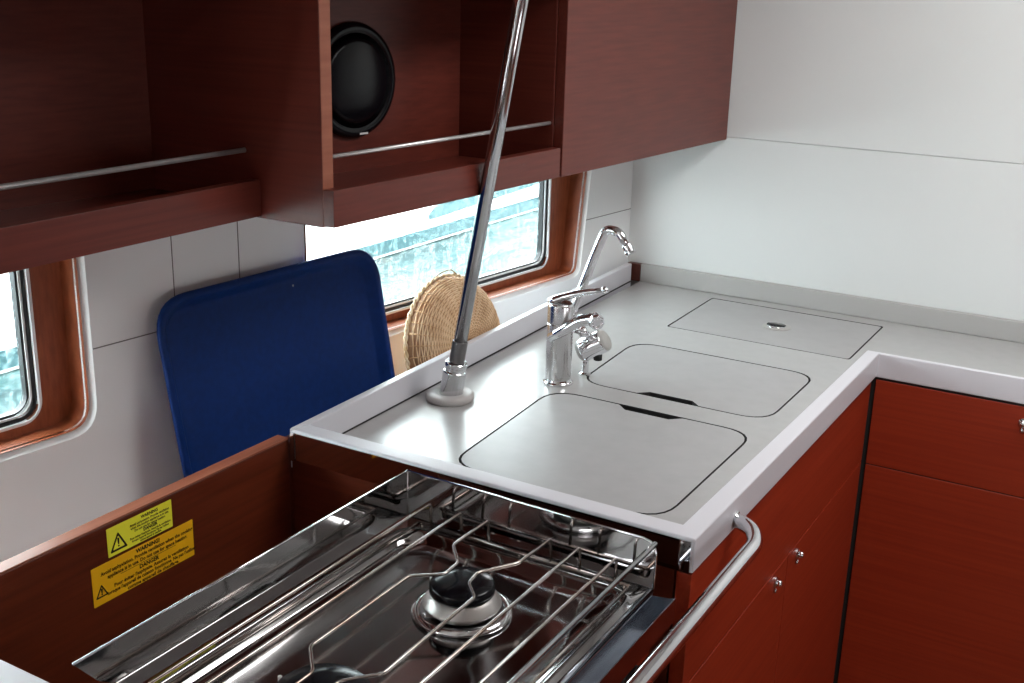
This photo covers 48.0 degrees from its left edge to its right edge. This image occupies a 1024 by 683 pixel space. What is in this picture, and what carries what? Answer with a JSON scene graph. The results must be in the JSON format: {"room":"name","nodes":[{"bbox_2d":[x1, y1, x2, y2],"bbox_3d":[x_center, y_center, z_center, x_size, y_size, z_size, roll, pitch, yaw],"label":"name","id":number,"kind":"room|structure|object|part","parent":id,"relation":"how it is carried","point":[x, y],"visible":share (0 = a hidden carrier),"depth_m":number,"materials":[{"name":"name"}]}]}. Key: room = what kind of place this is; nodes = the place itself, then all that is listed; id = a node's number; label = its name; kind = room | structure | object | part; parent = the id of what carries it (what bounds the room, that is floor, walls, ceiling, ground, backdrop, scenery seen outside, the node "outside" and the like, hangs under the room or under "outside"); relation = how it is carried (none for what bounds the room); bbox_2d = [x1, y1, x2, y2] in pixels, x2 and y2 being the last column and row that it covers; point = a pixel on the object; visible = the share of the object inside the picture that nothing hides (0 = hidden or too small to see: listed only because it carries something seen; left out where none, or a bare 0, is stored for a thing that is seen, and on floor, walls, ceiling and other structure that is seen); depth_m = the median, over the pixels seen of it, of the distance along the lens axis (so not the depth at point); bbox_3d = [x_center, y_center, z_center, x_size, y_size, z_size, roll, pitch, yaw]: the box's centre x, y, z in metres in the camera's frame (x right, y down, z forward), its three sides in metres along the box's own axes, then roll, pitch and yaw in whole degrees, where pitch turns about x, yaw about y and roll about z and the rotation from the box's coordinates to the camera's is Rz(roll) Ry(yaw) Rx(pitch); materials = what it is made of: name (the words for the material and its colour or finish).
{"room":"ship interior","nodes":[
{"label":"ship interior","id":0,"kind":"room"},
{"bbox_2d":[0,161,632,561],"bbox_3d":[-0.492,0.124,1.767,0.012,0.684,2.528,14,21,35],"label":"wall","id":1,"kind":"structure","parent":0,"point":[129,452],"depth_m":1.66,"materials":[{"name":"white tile"}]},
{"bbox_2d":[0,256,96,461],"bbox_3d":[-0.861,0.083,1.283,0.068,0.332,0.901,14,21,35],"label":"window","id":2,"kind":"structure","parent":1,"relation":"in","point":[58,403],"depth_m":1.58,"materials":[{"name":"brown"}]},
{"bbox_3d":[-0.878,0.079,1.296,0.020,0.331,0.901,14,21,35],"label":"frame","id":3,"kind":"part","parent":2,"relation":"part of","materials":[{"name":"brown wood"}]},
{"bbox_2d":[93,331,156,349],"bbox_3d":[-0.461,-0.036,1.745,0.002,0.006,0.397,14,21,35],"label":"trim","id":4,"kind":"structure","parent":1,"relation":"attached to","point":[156,331],"depth_m":1.63,"materials":[{"name":"grey"}]},
{"bbox_2d":[170,236,174,295],"bbox_3d":[-0.494,-0.109,1.673,0.002,0.180,0.002,14,21,35],"label":"trim","id":5,"kind":"structure","parent":1,"relation":"attached to","point":[170,236],"depth_m":1.67,"materials":[{"name":"grey"}]},
{"bbox_2d":[237,221,239,277],"bbox_3d":[-0.421,-0.136,1.766,0.002,0.179,0.002,14,21,35],"label":"trim","id":6,"kind":"structure","parent":1,"relation":"attached to","point":[237,221],"depth_m":1.76,"materials":[{"name":"grey"}]},
{"bbox_2d":[142,0,737,227],"bbox_3d":[-0.020,-0.665,1.993,0.342,0.716,1.279,13,21,32],"label":"upper cabinet","id":7,"kind":"object","parent":1,"relation":"attached to","point":[598,84],"visible":0.92,"depth_m":1.91,"materials":[{"name":"brown wood"}]},
{"bbox_3d":[-0.374,-0.514,1.508,0.322,0.698,0.022,11,20,29],"label":"divider panel","id":8,"kind":"part","parent":7,"relation":"part of","materials":[{"name":"brown wood"}]},
{"bbox_2d":[330,21,394,138],"bbox_3d":[-0.247,-0.413,1.822,0.020,0.182,0.182,15,22,37],"label":"round speaker","id":9,"kind":"object","parent":7,"relation":"attached to","point":[362,64],"visible":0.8,"depth_m":1.82},
{"bbox_3d":[-0.266,-0.592,1.763,0.012,0.696,0.553,15,22,37],"label":"panel","id":10,"kind":"part","parent":7,"relation":"part of","materials":[{"name":"brown wood"}]},
{"bbox_2d":[333,156,484,187],"bbox_3d":[-0.188,-0.250,1.816,0.238,0.016,0.561,13,21,32],"label":"shelf","id":11,"kind":"object","parent":7,"relation":"attached to","point":[347,173],"depth_m":1.88,"materials":[{"name":"brown wood"}]},
{"bbox_3d":[-0.089,-0.308,1.738,0.006,0.006,0.547,13,21,32],"label":"retaining rail","id":12,"kind":"part","parent":7,"relation":"part of","materials":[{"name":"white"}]},
{"bbox_3d":[0.279,-0.696,2.145,0.018,0.697,0.689,13,21,32],"label":"door","id":13,"kind":"part","parent":7,"relation":"part of","materials":[{"name":"brown wood"}]},
{"bbox_2d":[303,170,591,335],"bbox_3d":[-0.104,-0.198,2.244,0.068,0.333,0.910,14,21,35],"label":"window","id":14,"kind":"structure","parent":1,"relation":"in","point":[562,201],"depth_m":2.51,"materials":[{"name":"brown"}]},
{"bbox_3d":[-0.122,-0.201,2.257,0.020,0.331,0.910,14,21,35],"label":"frame","id":15,"kind":"part","parent":14,"relation":"part of","materials":[{"name":"brown wood"}]},
{"bbox_2d":[587,208,630,219],"bbox_3d":[0.220,-0.289,2.609,0.002,0.002,0.191,14,21,35],"label":"trim","id":16,"kind":"structure","parent":1,"relation":"attached to","point":[630,208],"depth_m":2.60,"materials":[{"name":"grey"}]},
{"bbox_3d":[-0.284,0.198,2.038,0.248,0.011,1.840,11,20,29],"label":"trim","id":17,"kind":"structure","parent":1,"relation":"attached to","visible":0},
{"bbox_2d":[157,249,394,477],"bbox_3d":[-0.355,0.060,1.841,0.076,0.359,0.462,14,21,35],"label":"serving tray","id":18,"kind":"object","parent":17,"relation":"on","point":[246,361],"visible":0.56,"depth_m":1.82,"materials":[{"name":"blue plastic"}]},
{"bbox_2d":[628,0,1023,320],"bbox_3d":[1.524,0.004,2.016,3.060,1.970,0.020,11,20,29],"label":"wall","id":19,"kind":"structure","parent":0,"point":[940,232],"depth_m":2.38,"materials":[{"name":"white paint"}]},
{"bbox_2d":[640,263,1023,342],"bbox_3d":[1.395,0.057,2.089,2.534,0.042,0.015,11,20,29],"label":"backsplash","id":20,"kind":"structure","parent":19,"relation":"attached to","point":[872,308],"depth_m":2.46,"materials":[{"name":"grey laminate"}]},
{"bbox_3d":[0.265,1.481,0.535,3.300,0.030,4.488,11,20,29],"label":"floor","id":21,"kind":"structure","parent":0,"visible":0},
{"bbox_2d":[0,660,48,682],"bbox_3d":[-0.557,0.861,0.838,0.620,0.930,0.757,11,20,29],"label":"countertop","id":22,"kind":"structure","parent":21,"relation":"on","point":[9,673],"depth_m":1.06,"materials":[{"name":"white"}]},
{"bbox_2d":[0,435,292,682],"bbox_3d":[-0.490,0.645,1.549,0.020,0.918,0.588,11,20,29],"label":"board","id":23,"kind":"object","parent":21,"relation":"on","point":[238,506],"visible":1,"depth_m":1.44,"materials":[{"name":"brown wood"}]},
{"bbox_2d":[106,499,172,557],"bbox_3d":[-0.462,0.232,1.429,0.001,0.038,0.104,11,20,29],"label":"warning sticker","id":24,"kind":"object","parent":23,"relation":"attached to","point":[124,535],"visible":1,"depth_m":1.43,"materials":[{"name":"yellow paper"}]},
{"bbox_2d":[91,519,195,607],"bbox_3d":[-0.460,0.277,1.448,0.001,0.052,0.167,11,20,29],"label":"warning sticker","id":25,"kind":"object","parent":23,"relation":"attached to","point":[111,579],"visible":1,"depth_m":1.44,"materials":[{"name":"orange"}]},
{"bbox_2d":[72,470,675,682],"bbox_3d":[-0.119,0.714,1.331,0.388,0.938,0.538,11,20,29],"label":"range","id":26,"kind":"object","parent":21,"relation":"on","point":[616,645],"depth_m":1.29,"materials":[{"name":"silver metal"}]},
{"bbox_3d":[-0.230,0.281,1.260,0.004,0.033,0.505,11,20,29],"label":"rod","id":27,"kind":"part","parent":26,"relation":"part of","materials":[{"name":"metal"}]},
{"bbox_3d":[-0.190,0.289,1.238,0.004,0.033,0.505,11,20,29],"label":"rod","id":28,"kind":"part","parent":26,"relation":"part of","materials":[{"name":"metal"}]},
{"bbox_3d":[-0.118,0.309,1.200,0.303,0.044,0.506,11,20,29],"label":"pan grate","id":29,"kind":"part","parent":26,"relation":"part of","materials":[{"name":"silver metal"}]},
{"bbox_3d":[-0.143,0.298,1.212,0.035,0.033,0.505,11,20,29],"label":"rod","id":30,"kind":"part","parent":26,"relation":"part of","materials":[{"name":"metal"}]},
{"bbox_3d":[-0.092,0.309,1.184,0.032,0.033,0.505,11,20,29],"label":"rod","id":31,"kind":"part","parent":26,"relation":"part of","materials":[{"name":"metal"}]},
{"bbox_3d":[-0.057,0.305,1.313,0.116,0.008,0.116,11,20,29],"label":"burner","id":32,"kind":"part","parent":26,"relation":"part of","materials":[{"name":"silver metal"}]},
{"bbox_3d":[-0.046,0.318,1.158,0.004,0.033,0.505,11,20,29],"label":"rod","id":33,"kind":"part","parent":26,"relation":"part of","materials":[{"name":"metal"}]},
{"bbox_3d":[-0.005,0.326,1.136,0.004,0.033,0.505,11,20,29],"label":"rod","id":34,"kind":"part","parent":26,"relation":"part of","materials":[{"name":"metal"}]},
{"bbox_3d":[0.135,0.378,1.301,0.013,0.030,0.030,11,20,29],"label":"knob","id":35,"kind":"part","parent":26,"relation":"part of","materials":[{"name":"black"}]},
{"bbox_3d":[0.030,0.423,1.150,0.008,0.060,0.512,11,20,29],"label":"control panel","id":36,"kind":"part","parent":26,"relation":"part of","materials":[{"name":"wood"}]},
{"bbox_2d":[292,382,870,682],"bbox_3d":[0.162,0.539,2.007,0.629,0.882,0.872,11,20,29],"label":"base cabinet","id":37,"kind":"object","parent":21,"relation":"on","point":[780,621],"visible":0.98,"depth_m":1.75,"materials":[{"name":"brown wood"}]},
{"bbox_2d":[285,435,295,588],"bbox_3d":[-0.332,0.432,1.759,0.018,0.610,0.024,11,20,29],"label":"trim","id":38,"kind":"structure","parent":37,"relation":"attached to","point":[288,436],"depth_m":1.68,"materials":[{"name":"brown wood"}]},
{"bbox_3d":[-0.069,0.641,1.662,0.596,0.882,0.018,11,20,29],"label":"panel","id":39,"kind":"part","parent":37,"relation":"part of","materials":[{"name":"wood"}]},
{"bbox_2d":[290,261,1023,573],"bbox_3d":[1.062,0.296,1.610,2.567,0.231,1.261,11,20,29],"label":"countertop","id":40,"kind":"structure","parent":37,"relation":"on","point":[389,429],"depth_m":1.96,"materials":[{"name":"grey laminate"}]},
{"bbox_2d":[426,0,528,406],"bbox_3d":[-0.021,-0.398,1.709,0.238,1.065,0.080,11,20,29],"label":"steel pole","id":41,"kind":"object","parent":40,"relation":"on","point":[452,392],"visible":1,"depth_m":1.78,"materials":[{"name":"grey metal"}]},
{"bbox_2d":[439,358,467,395],"bbox_3d":[-0.097,0.063,1.893,0.048,0.072,0.039,11,20,29],"label":"socket","id":42,"kind":"object","parent":41,"relation":"attached to","point":[453,379],"depth_m":1.88,"materials":[{"name":"metal"}]},
{"bbox_2d":[543,286,608,386],"bbox_3d":[0.108,-0.010,1.955,0.115,0.181,0.056,11,20,29],"label":"mixer tap","id":43,"kind":"object","parent":40,"relation":"on","point":[561,321],"visible":1,"depth_m":1.95,"materials":[{"name":"silver metal"}]},
{"bbox_3d":[0.102,-0.023,1.939,0.089,0.064,0.022,11,20,27],"label":"spout","id":44,"kind":"part","parent":43,"relation":"part of","materials":[{"name":"silver metal"}]},
{"bbox_3d":[0.111,-0.076,1.941,0.106,0.045,0.015,8,18,19],"label":"lever","id":45,"kind":"part","parent":43,"relation":"part of","materials":[{"name":"silver metal"}]},
{"bbox_2d":[573,326,611,375],"bbox_3d":[0.140,0.016,2.016,0.068,0.098,0.049,3,17,3],"label":"tap","id":46,"kind":"object","parent":40,"relation":"on","point":[595,344],"visible":0.99,"depth_m":2.00,"materials":[{"name":"silver metal"}]},
{"bbox_3d":[0.124,-0.013,1.994,0.038,0.030,0.015,-2,18,-12],"label":"joint arm","id":47,"kind":"part","parent":46,"relation":"part of","materials":[{"name":"silver metal"}]},
{"bbox_3d":[0.130,0.041,2.037,0.020,0.038,0.020,11,20,29],"label":"stem","id":48,"kind":"part","parent":46,"relation":"part of","materials":[{"name":"silver metal"}]},
{"bbox_2d":[594,355,601,360],"bbox_3d":[0.151,0.024,2.015,0.015,0.017,0.015,11,20,29],"label":"outlet","id":49,"kind":"object","parent":46,"relation":"attached to","point":[596,357],"depth_m":2.01,"materials":[{"name":"black"}]},
{"bbox_2d":[461,394,743,514],"bbox_3d":[0.134,0.164,1.731,0.350,0.014,0.358,11,20,29],"label":"lid","id":50,"kind":"object","parent":40,"relation":"on","point":[604,452],"visible":0.79,"depth_m":1.71,"materials":[{"name":"grey"}]},
{"bbox_2d":[572,225,635,316],"bbox_3d":[0.140,-0.065,1.972,0.145,0.279,0.030,11,20,29],"label":"tap","id":51,"kind":"object","parent":40,"relation":"on","point":[628,248],"visible":0.67,"depth_m":1.93,"materials":[{"name":"silver metal"}]},
{"bbox_2d":[625,511,762,682],"bbox_3d":[0.091,0.339,1.113,0.064,0.025,0.887,11,20,29],"label":"grab rail","id":52,"kind":"object","parent":40,"relation":"attached to","point":[680,633],"visible":1,"depth_m":1.25,"materials":[{"name":"silver metal"}]},
{"bbox_2d":[589,345,807,416],"bbox_3d":[0.328,0.070,2.046,0.349,0.014,0.269,11,20,29],"label":"lid","id":53,"kind":"object","parent":40,"relation":"on","point":[735,387],"visible":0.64,"depth_m":2.03,"materials":[{"name":"grey"}]},
{"bbox_2d":[669,299,880,358],"bbox_3d":[0.541,-0.028,2.369,0.373,0.019,0.264,11,20,29],"label":"lid","id":54,"kind":"object","parent":40,"relation":"on","point":[843,339],"visible":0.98,"depth_m":2.35,"materials":[{"name":"grey"}]},
{"bbox_3d":[0.543,-0.034,2.362,0.038,0.002,0.010,11,20,29],"label":"latch handle","id":55,"kind":"part","parent":54,"relation":"part of","materials":[{"name":"black"}]},
{"bbox_3d":[0.300,0.694,1.697,0.019,0.660,0.424,11,20,29],"label":"door","id":56,"kind":"part","parent":37,"relation":"part of","materials":[{"name":"brown wood"}]},
{"bbox_3d":[0.422,0.248,1.755,0.019,0.160,0.862,11,20,29],"label":"apron panel","id":57,"kind":"part","parent":37,"relation":"part of","materials":[{"name":"brown wood"}]},
{"bbox_3d":[0.520,0.588,2.054,0.019,0.660,0.436,11,20,29],"label":"door","id":58,"kind":"part","parent":37,"relation":"part of","materials":[{"name":"brown wood"}]},
{"bbox_2d":[833,379,1023,682],"bbox_3d":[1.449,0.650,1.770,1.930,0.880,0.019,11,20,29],"label":"base cabinet","id":59,"kind":"object","parent":21,"relation":"on","point":[934,588],"visible":0.99,"depth_m":2.10,"materials":[{"name":"red wood"}]},
{"bbox_3d":[1.475,0.311,1.658,1.896,0.164,0.003,11,20,29],"label":"apron panel","id":60,"kind":"part","parent":59,"relation":"part of","materials":[{"name":"brown wood"}]},
{"bbox_3d":[-0.899,-0.472,1.209,0.546,0.768,3.935,11,20,29],"label":"wall","id":61,"kind":"structure","parent":0,"visible":0},
{"bbox_2d":[0,0,260,274],"bbox_3d":[-0.818,-0.372,1.012,0.384,0.696,1.317,11,20,29],"label":"open shelf unit","id":62,"kind":"object","parent":61,"relation":"attached to","point":[77,163],"visible":1,"depth_m":1.51,"materials":[{"name":"brown wood"}]},
{"bbox_3d":[-0.909,-0.394,1.072,0.012,0.695,1.309,14,21,35],"label":"panel","id":63,"kind":"part","parent":62,"relation":"part of","materials":[{"name":"brown wood"}]},
{"bbox_3d":[-0.833,-0.053,1.126,0.335,0.016,1.299,11,20,29],"label":"shelf","id":64,"kind":"part","parent":62,"relation":"part of","materials":[{"name":"brown wood"}]},
{"bbox_3d":[-0.693,-0.101,1.026,0.007,0.007,1.299,11,20,29],"label":"retaining rail","id":65,"kind":"part","parent":62,"relation":"part of","materials":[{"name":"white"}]},
{"bbox_3d":[-0.010,0.075,2.390,0.121,0.026,0.840,11,20,29],"label":"trim","id":66,"kind":"structure","parent":0,"visible":0},
{"bbox_2d":[403,269,499,370],"bbox_3d":[-0.100,0.001,2.134,0.091,0.262,0.258,11,20,29],"label":"placemat","id":67,"kind":"object","parent":66,"relation":"on","point":[429,330],"visible":0.44,"depth_m":2.06,"materials":[{"name":"beige wicker"}]},
{"label":"outside","id":68,"kind":"structure","parent":0,"visible":0},
{"bbox_2d":[0,210,537,413],"bbox_3d":[-3.219,-2.198,12.431,14.650,0.300,44.000,11,20,29],"label":"harbour water","id":69,"kind":"structure","parent":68,"point":[512,241],"depth_m":6.68,"materials":[{"name":"teal liquid"}]},
{"bbox_2d":[0,182,538,373],"bbox_3d":[-1.629,-1.354,6.860,2.208,1.498,16.000,11,20,29],"label":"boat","id":70,"kind":"object","parent":69,"relation":"on","point":[381,237],"visible":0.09,"depth_m":6.69,"materials":[{"name":"white"}]}
]}

